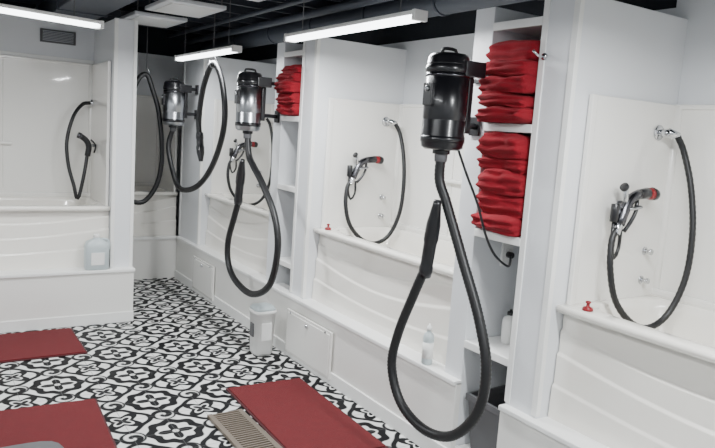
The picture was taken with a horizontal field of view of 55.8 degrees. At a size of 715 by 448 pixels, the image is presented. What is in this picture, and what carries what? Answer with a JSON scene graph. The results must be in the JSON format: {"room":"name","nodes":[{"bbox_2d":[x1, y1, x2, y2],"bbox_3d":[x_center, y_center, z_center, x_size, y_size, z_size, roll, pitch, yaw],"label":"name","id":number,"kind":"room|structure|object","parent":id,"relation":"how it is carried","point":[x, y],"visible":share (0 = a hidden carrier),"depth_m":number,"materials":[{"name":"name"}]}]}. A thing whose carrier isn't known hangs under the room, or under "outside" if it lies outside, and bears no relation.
{"room":"dog grooming salon","nodes":[
{"label":"dog grooming salon","id":0,"kind":"room"},
{"bbox_2d":[0,13,137,266],"bbox_3d":[-3.570,-0.452,4.832,3.638,2.420,0.907,-1,9,-33],"label":"wall","id":1,"kind":"structure","parent":0,"point":[117,43],"depth_m":5.43,"materials":[{"name":"white paint"}]},
{"bbox_2d":[0,51,93,63],"bbox_3d":[-3.006,-1.393,5.419,1.690,0.030,0.018,-1,9,-33],"label":"trim","id":2,"kind":"structure","parent":1,"relation":"attached to","point":[1,52],"depth_m":5.66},
{"bbox_2d":[40,28,75,45],"bbox_3d":[-2.526,-1.579,5.694,0.280,0.110,0.024,-1,9,-33],"label":"air vent","id":3,"kind":"object","parent":1,"relation":"in","point":[46,35],"visible":1,"depth_m":5.69,"materials":[{"name":"grey plastic"}]},
{"bbox_2d":[0,266,134,332],"bbox_3d":[-2.717,0.583,5.016,2.040,0.440,0.165,-1,9,-33],"label":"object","id":4,"kind":"structure","parent":1,"relation":"attached to","point":[31,299],"depth_m":5.22,"materials":[{"name":"white plastic"}]},
{"bbox_2d":[0,54,110,270],"bbox_3d":[-2.869,-0.505,5.231,1.688,1.654,0.738,-1,9,-33],"label":"tub","id":5,"kind":"object","parent":4,"relation":"on","point":[43,225],"visible":0.93,"depth_m":5.63,"materials":[{"name":"plastic"}]},
{"bbox_2d":[65,99,95,199],"bbox_3d":[-2.321,-0.635,5.732,0.164,0.848,0.283,8,9,28],"label":"sprayer","id":6,"kind":"object","parent":5,"relation":"hanging from","point":[81,136],"visible":1,"depth_m":5.69,"materials":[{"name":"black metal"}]},
{"bbox_2d":[84,234,109,269],"bbox_3d":[-2.062,0.218,5.350,0.197,0.278,0.114,-1,9,-33],"label":"jug","id":7,"kind":"object","parent":4,"relation":"on","point":[96,249],"visible":1,"depth_m":5.30,"materials":[{"name":"white plastic"}]},
{"bbox_2d":[119,0,187,27],"bbox_3d":[-1.812,-1.920,5.951,0.450,0.278,0.600,-1,9,-33],"label":"ceiling panel","id":8,"kind":"object","parent":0,"point":[143,18],"depth_m":5.81,"materials":[{"name":"white plastic"}]},
{"bbox_2d":[99,20,226,235],"bbox_3d":[-3.799,-0.908,6.750,5.340,2.780,0.120,-1,9,-33],"label":"wall","id":9,"kind":"structure","parent":0,"point":[161,51],"depth_m":7.58,"materials":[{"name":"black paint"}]},
{"bbox_2d":[145,0,226,17],"bbox_3d":[-1.328,-1.786,5.203,0.450,0.278,0.600,-1,9,-33],"label":"ceiling panel","id":10,"kind":"object","parent":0,"point":[190,8],"depth_m":5.10,"materials":[{"name":"white plastic"}]},
{"bbox_2d":[0,277,420,447],"bbox_3d":[-1.385,1.194,3.112,5.400,0.120,9.500,-1,9,-33],"label":"floor","id":11,"kind":"structure","parent":0,"point":[155,378],"depth_m":4.36,"materials":[{"name":"tile"}]},
{"bbox_2d":[0,328,87,362],"bbox_3d":[-2.487,0.859,4.676,1.050,0.015,0.620,-1,9,-33],"label":"rubber mat","id":12,"kind":"object","parent":11,"relation":"on","point":[32,345],"visible":1,"depth_m":4.76,"materials":[{"name":"red rubber"}]},
{"bbox_2d":[0,399,116,447],"bbox_3d":[-1.736,1.103,3.248,1.060,0.015,1.030,-1,9,-30],"label":"rubber mat","id":13,"kind":"object","parent":11,"relation":"on","point":[80,423],"visible":1,"depth_m":3.55,"materials":[{"name":"red rubber"}]},
{"bbox_2d":[1,441,63,447],"bbox_3d":[-1.486,1.088,2.895,0.440,0.149,0.320,-1,9,-33],"label":"step stool","id":14,"kind":"object","parent":13,"relation":"on","point":[40,444],"visible":1,"depth_m":3.04,"materials":[{"name":"grey plastic"}]},
{"bbox_2d":[132,235,176,279],"bbox_3d":[-2.472,0.350,6.867,1.260,0.440,0.145,-1,9,-33],"label":"plinth","id":15,"kind":"object","parent":11,"relation":"on","point":[154,256],"visible":0.28,"depth_m":7.03,"materials":[{"name":"white plastic"}]},
{"bbox_2d":[133,94,177,235],"bbox_3d":[-2.585,-0.643,7.069,1.218,1.474,0.728,-1,9,-33],"label":"tub","id":16,"kind":"object","parent":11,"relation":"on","point":[157,216],"visible":0.32,"depth_m":7.42,"materials":[{"name":"plastic"}]},
{"bbox_2d":[249,302,276,355],"bbox_3d":[-0.699,0.767,4.936,0.172,0.369,0.172,-1,9,-33],"label":"waste bin","id":17,"kind":"object","parent":11,"relation":"on","point":[262,315],"visible":1,"depth_m":4.87,"materials":[{"name":"white plastic"}]},
{"bbox_2d":[226,378,387,447],"bbox_3d":[-0.331,1.110,3.911,0.520,0.015,1.080,-1,9,-31],"label":"rubber mat","id":18,"kind":"object","parent":11,"relation":"on","point":[292,412],"visible":1,"depth_m":3.88,"materials":[{"name":"red rubber"}]},
{"bbox_2d":[178,57,275,244],"bbox_3d":[-1.370,-0.523,6.999,0.756,2.280,0.596,-1,9,-33],"label":"wall partition","id":19,"kind":"structure","parent":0,"point":[193,206],"depth_m":6.65,"materials":[{"name":"white paint"}]},
{"bbox_2d":[161,60,227,192],"bbox_3d":[-1.474,-0.829,5.926,0.353,1.151,1.537,1,8,-23],"label":"dryer","id":20,"kind":"object","parent":19,"relation":"attached to","point":[174,101],"visible":1,"depth_m":6.26,"materials":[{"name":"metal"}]},
{"bbox_2d":[192,256,214,300],"bbox_3d":[-1.472,0.507,6.394,0.034,0.320,0.550,-1,9,-33],"label":"access panel","id":21,"kind":"object","parent":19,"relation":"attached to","point":[203,272],"visible":1,"depth_m":6.36,"materials":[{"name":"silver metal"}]},
{"bbox_2d":[174,236,268,328],"bbox_3d":[-1.261,0.515,6.222,0.145,0.450,2.266,-1,9,-33],"label":"trim","id":22,"kind":"structure","parent":19,"relation":"attached to","point":[228,298],"depth_m":6.01,"materials":[{"name":"white paint"}]},
{"bbox_2d":[205,99,274,274],"bbox_3d":[-0.767,-0.384,6.112,0.704,1.444,1.568,-1,9,-33],"label":"tub","id":23,"kind":"object","parent":22,"relation":"on","point":[249,241],"visible":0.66,"depth_m":6.55,"materials":[{"name":"plastic"}]},
{"bbox_2d":[226,118,272,205],"bbox_3d":[-1.063,-0.638,6.663,0.461,0.922,0.217,-1,9,-33],"label":"sprayer","id":24,"kind":"object","parent":23,"relation":"attached to","point":[233,154],"visible":0.66,"depth_m":6.63,"materials":[{"name":"black rubber"}]},
{"bbox_2d":[266,42,302,285],"bbox_3d":[-0.331,-0.235,5.398,0.750,2.280,0.130,-1,9,-33],"label":"wall post","id":25,"kind":"object","parent":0,"point":[285,133],"visible":0.22,"depth_m":5.17,"materials":[{"name":"white paint"}]},
{"bbox_2d":[224,68,281,297],"bbox_3d":[-0.723,-0.285,4.854,0.355,1.648,0.888,2,8,-16],"label":"dryer","id":26,"kind":"object","parent":25,"relation":"attached to","point":[250,94],"visible":1,"depth_m":4.83,"materials":[{"name":"metal"}]},
{"bbox_2d":[289,37,406,298],"bbox_3d":[-0.084,-0.166,5.010,0.756,2.280,0.206,-1,9,-33],"label":"wall partition","id":27,"kind":"structure","parent":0,"point":[333,68],"depth_m":4.77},
{"bbox_2d":[277,50,302,268],"bbox_3d":[-0.202,-0.475,5.179,0.753,1.578,0.294,-1,9,-33],"label":"shelf unit","id":28,"kind":"object","parent":27,"relation":"attached to","point":[284,261],"visible":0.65,"depth_m":4.97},
{"bbox_2d":[274,64,301,115],"bbox_3d":[-0.369,-0.979,4.981,0.484,0.375,0.284,-1,9,-33],"label":"folded towels","id":29,"kind":"object","parent":28,"relation":"on","point":[288,86],"visible":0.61,"depth_m":4.82,"materials":[{"name":"red fabric"}]},
{"bbox_2d":[285,308,332,379],"bbox_3d":[-0.353,0.818,4.663,0.034,0.320,0.640,-1,9,-33],"label":"access panel","id":30,"kind":"object","parent":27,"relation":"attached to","point":[309,342],"visible":1,"depth_m":4.62,"materials":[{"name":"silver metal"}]},
{"bbox_2d":[268,283,461,447],"bbox_3d":[-0.060,0.848,4.365,0.145,0.450,2.202,-1,9,-33],"label":"platform","id":31,"kind":"structure","parent":27,"relation":"attached to","point":[359,370],"depth_m":3.99,"materials":[{"name":"white plastic"}]},
{"bbox_2d":[312,97,465,364],"bbox_3d":[0.414,-0.057,4.285,0.704,1.444,1.568,-1,9,-33],"label":"tub","id":32,"kind":"object","parent":31,"relation":"on","point":[370,283],"visible":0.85,"depth_m":4.74,"materials":[{"name":"plastic"}]},
{"bbox_2d":[343,117,405,243],"bbox_3d":[0.118,-0.310,4.836,0.461,0.922,0.217,-1,9,-33],"label":"sprayer","id":33,"kind":"object","parent":32,"relation":"attached to","point":[352,173],"visible":0.98,"depth_m":4.85,"materials":[{"name":"black rubber"}]},
{"bbox_2d":[421,323,433,364],"bbox_3d":[0.379,0.640,3.611,0.061,0.220,0.061,-1,9,-33],"label":"shampoo bottle","id":34,"kind":"object","parent":31,"relation":"on","point":[428,338],"visible":1,"depth_m":3.59,"materials":[{"name":"white plastic"}]},
{"bbox_2d":[227,0,714,104],"bbox_3d":[0.881,-0.259,4.317,0.120,2.780,9.500,-1,9,-33],"label":"wall","id":35,"kind":"structure","parent":0,"point":[456,30],"depth_m":4.45,"materials":[{"name":"white paint"}]},
{"bbox_2d":[504,0,687,418],"bbox_3d":[1.100,0.162,3.179,0.756,2.280,0.196,-1,9,-33],"label":"wall partition","id":36,"kind":"structure","parent":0,"point":[613,48],"depth_m":2.94,"materials":[{"name":"white paint"}]},
{"bbox_2d":[445,7,542,447],"bbox_3d":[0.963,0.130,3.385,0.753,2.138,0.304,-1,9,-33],"label":"shelf unit","id":37,"kind":"object","parent":36,"relation":"attached to","point":[532,26],"visible":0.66,"depth_m":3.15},
{"bbox_2d":[387,47,491,441],"bbox_3d":[0.416,0.115,3.075,0.364,1.809,0.588,3,8,-10],"label":"dryer","id":38,"kind":"object","parent":37,"relation":"attached to","point":[451,77],"visible":1,"depth_m":3.01,"materials":[{"name":"black plastic"}]},
{"bbox_2d":[457,151,514,266],"bbox_3d":[0.662,-0.065,3.209,0.465,0.544,0.152,-3,10,-40],"label":"power cord","id":39,"kind":"object","parent":38,"relation":"attached to","point":[510,255],"visible":1,"depth_m":3.13,"materials":[{"name":"black plastic"}]},
{"bbox_2d":[465,385,505,447],"bbox_3d":[0.769,1.012,3.418,0.382,0.289,0.265,-1,9,-33],"label":"storage bin","id":40,"kind":"object","parent":37,"relation":"on","point":[484,434],"visible":0.33,"depth_m":3.35,"materials":[{"name":"grey plastic"}]},
{"bbox_2d":[470,131,530,236],"bbox_3d":[0.797,-0.195,3.222,0.456,0.471,0.283,-1,9,-33],"label":"folded towels","id":41,"kind":"object","parent":37,"relation":"on","point":[502,183],"visible":0.64,"depth_m":3.09,"materials":[{"name":"red fabric"}]},
{"bbox_2d":[500,309,512,343],"bbox_3d":[0.762,0.510,3.378,0.076,0.170,0.076,-1,9,-33],"label":"soap bottle","id":42,"kind":"object","parent":37,"relation":"on","point":[507,320],"visible":0.68,"depth_m":3.35,"materials":[{"name":"white plastic"}]},
{"bbox_2d":[500,243,513,265],"bbox_3d":[0.763,0.154,3.440,0.076,0.120,0.014,-1,9,-33],"label":"power outlet","id":43,"kind":"object","parent":37,"relation":"attached to","point":[505,247],"visible":0.62,"depth_m":3.43,"materials":[{"name":"white plastic"}]},
{"bbox_2d":[474,40,540,123],"bbox_3d":[0.815,-0.657,3.150,0.480,0.387,0.296,-1,9,-33],"label":"folded towels","id":44,"kind":"object","parent":37,"relation":"on","point":[508,90],"visible":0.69,"depth_m":3.00,"materials":[{"name":"red fabric"}]},
{"bbox_2d":[532,50,546,59],"bbox_3d":[0.780,-0.725,2.891,0.071,0.040,0.032,-1,9,-33],"label":"wall hook","id":45,"kind":"object","parent":36,"relation":"attached to","point":[543,56],"visible":1,"depth_m":2.89,"materials":[{"name":"silver metal"}]},
{"bbox_2d":[496,403,608,447],"bbox_3d":[1.266,1.216,2.313,0.145,0.450,2.120,-1,9,-33],"label":"trim","id":46,"kind":"structure","parent":36,"relation":"attached to","point":[516,429],"depth_m":2.97,"materials":[{"name":"white paint"}]},
{"bbox_2d":[548,94,714,447],"bbox_3d":[1.600,0.273,2.450,0.704,1.444,1.588,-1,9,-33],"label":"tub","id":47,"kind":"object","parent":46,"relation":"on","point":[619,382],"visible":1,"depth_m":2.97,"materials":[{"name":"plastic"}]},
{"bbox_2d":[582,301,592,311],"bbox_3d":[0.978,0.346,2.862,0.048,0.042,0.048,-1,9,-33],"label":"plug","id":48,"kind":"object","parent":47,"relation":"in","point":[587,307],"visible":1,"depth_m":2.85,"materials":[{"name":"red plastic"}]},
{"bbox_2d":[606,125,695,328],"bbox_3d":[1.299,0.017,3.009,0.461,0.922,0.217,-1,9,-33],"label":"sprayer","id":49,"kind":"object","parent":47,"relation":"attached to","point":[619,212],"visible":0.95,"depth_m":3.03,"materials":[{"name":"black rubber"}]},
{"bbox_3d":[-1.191,-1.643,2.729,5.400,0.100,9.500,-1,9,-33],"label":"ceiling","id":50,"kind":"structure","parent":0,"visible":0},
{"bbox_2d":[0,0,103,29],"bbox_3d":[-2.062,-1.481,3.718,0.079,0.584,1.365,11,10,42],"label":"strip light","id":51,"kind":"object","parent":50,"relation":"hanging from","point":[4,8],"visible":1,"depth_m":4.00,"materials":[{"name":"white plastic"}]},
{"bbox_2d":[34,0,136,19],"bbox_3d":[-0.755,-1.353,3.123,0.380,0.180,8.800,-1,9,-33],"label":"duct","id":52,"kind":"object","parent":50,"relation":"attached to","point":[90,9],"visible":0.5,"depth_m":5.13,"materials":[{"name":"metal"}]},
{"bbox_2d":[0,0,217,34],"bbox_3d":[-3.513,-2.127,6.177,5.240,0.180,0.045,-1,9,-33],"label":"joist","id":53,"kind":"object","parent":50,"relation":"attached to","point":[175,28],"visible":0.02,"depth_m":6.84,"materials":[{"name":"paint"}]},
{"bbox_2d":[6,0,231,31],"bbox_3d":[-3.293,-2.065,5.837,5.240,0.180,0.045,-1,9,-33],"label":"joist","id":54,"kind":"object","parent":50,"relation":"attached to","point":[116,13],"visible":0.02,"depth_m":6.51,"materials":[{"name":"paint"}]},
{"bbox_2d":[144,26,149,78],"bbox_3d":[-1.979,-1.741,6.356,0.070,0.742,0.010,-1,9,-33],"label":"hanger","id":55,"kind":"object","parent":50,"relation":"hanging from","point":[147,26],"visible":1,"depth_m":6.37,"materials":[{"name":"grey plastic"}]},
{"bbox_2d":[134,72,164,204],"bbox_3d":[-2.395,-0.892,6.886,0.539,1.273,1.124,-1,9,-33],"label":"dryer","id":56,"kind":"object","parent":55,"relation":"hanging from","point":[141,75],"visible":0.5,"depth_m":6.53,"materials":[{"name":"black plastic"}]},
{"bbox_2d":[118,5,248,27],"bbox_3d":[-3.073,-2.004,5.496,5.240,0.180,0.045,-1,9,-33],"label":"joist","id":57,"kind":"object","parent":50,"relation":"attached to","point":[128,8],"visible":0.02,"depth_m":6.45,"materials":[{"name":"paint"}]},
{"bbox_2d":[128,0,268,23],"bbox_3d":[-2.853,-1.943,5.156,5.240,0.180,0.045,-1,9,-33],"label":"joist","id":58,"kind":"object","parent":50,"relation":"attached to","point":[141,3],"visible":0.02,"depth_m":6.19,"materials":[{"name":"paint"}]},
{"bbox_2d":[174,0,241,61],"bbox_3d":[-1.246,-1.673,5.560,0.079,0.584,1.354,-1,9,-33],"label":"strip light","id":59,"kind":"object","parent":50,"relation":"hanging from","point":[228,49],"visible":1,"depth_m":5.42,"materials":[{"name":"white plastic"}]},
{"bbox_2d":[209,2,216,67],"bbox_3d":[-1.154,-1.597,5.446,0.070,0.672,0.010,-1,9,-33],"label":"hanger","id":60,"kind":"object","parent":50,"relation":"hanging from","point":[215,2],"visible":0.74,"depth_m":5.46,"materials":[{"name":"grey metal"}]},
{"bbox_2d":[152,0,289,19],"bbox_3d":[-2.633,-1.882,4.816,5.240,0.180,0.045,-1,9,-33],"label":"joist","id":61,"kind":"object","parent":50,"relation":"attached to","point":[235,9],"visible":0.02,"depth_m":5.86,"materials":[{"name":"paint"}]},
{"bbox_2d":[208,0,311,14],"bbox_3d":[-2.413,-1.821,4.475,5.240,0.180,0.045,-1,9,-33],"label":"joist","id":62,"kind":"object","parent":50,"relation":"attached to","point":[290,10],"visible":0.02,"depth_m":5.51,"materials":[{"name":"paint"}]},
{"bbox_2d":[167,0,391,44],"bbox_3d":[0.418,-1.374,3.757,0.249,0.089,9.000,-1,9,-33],"label":"ceiling pipe","id":63,"kind":"object","parent":50,"relation":"attached to","point":[351,4],"visible":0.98,"depth_m":5.47,"materials":[{"name":"metal"}]},
{"bbox_2d":[266,0,339,8],"bbox_3d":[-2.192,-1.760,4.135,5.240,0.180,0.045,-1,9,-33],"label":"joist","id":64,"kind":"object","parent":50,"relation":"attached to","point":[314,4],"visible":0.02,"depth_m":5.31,"materials":[{"name":"paint"}]},
{"bbox_2d":[284,0,427,42],"bbox_3d":[-0.049,-1.335,3.661,0.079,0.584,1.354,-1,9,-33],"label":"strip light","id":65,"kind":"object","parent":50,"relation":"hanging from","point":[414,15],"visible":1,"depth_m":3.52,"materials":[{"name":"white plastic"}]},
{"bbox_3d":[-1.972,-1.699,3.794,5.240,0.180,0.045,-1,9,-33],"label":"joist","id":66,"kind":"object","parent":50,"relation":"attached to","visible":0},
{"bbox_2d":[200,0,531,50],"bbox_3d":[-0.261,-1.612,5.443,0.184,0.184,5.400,-1,9,-33],"label":"duct","id":67,"kind":"object","parent":66,"relation":"attached to","point":[275,34],"visible":0.57,"depth_m":4.96,"materials":[{"name":"metal"}]}
]}

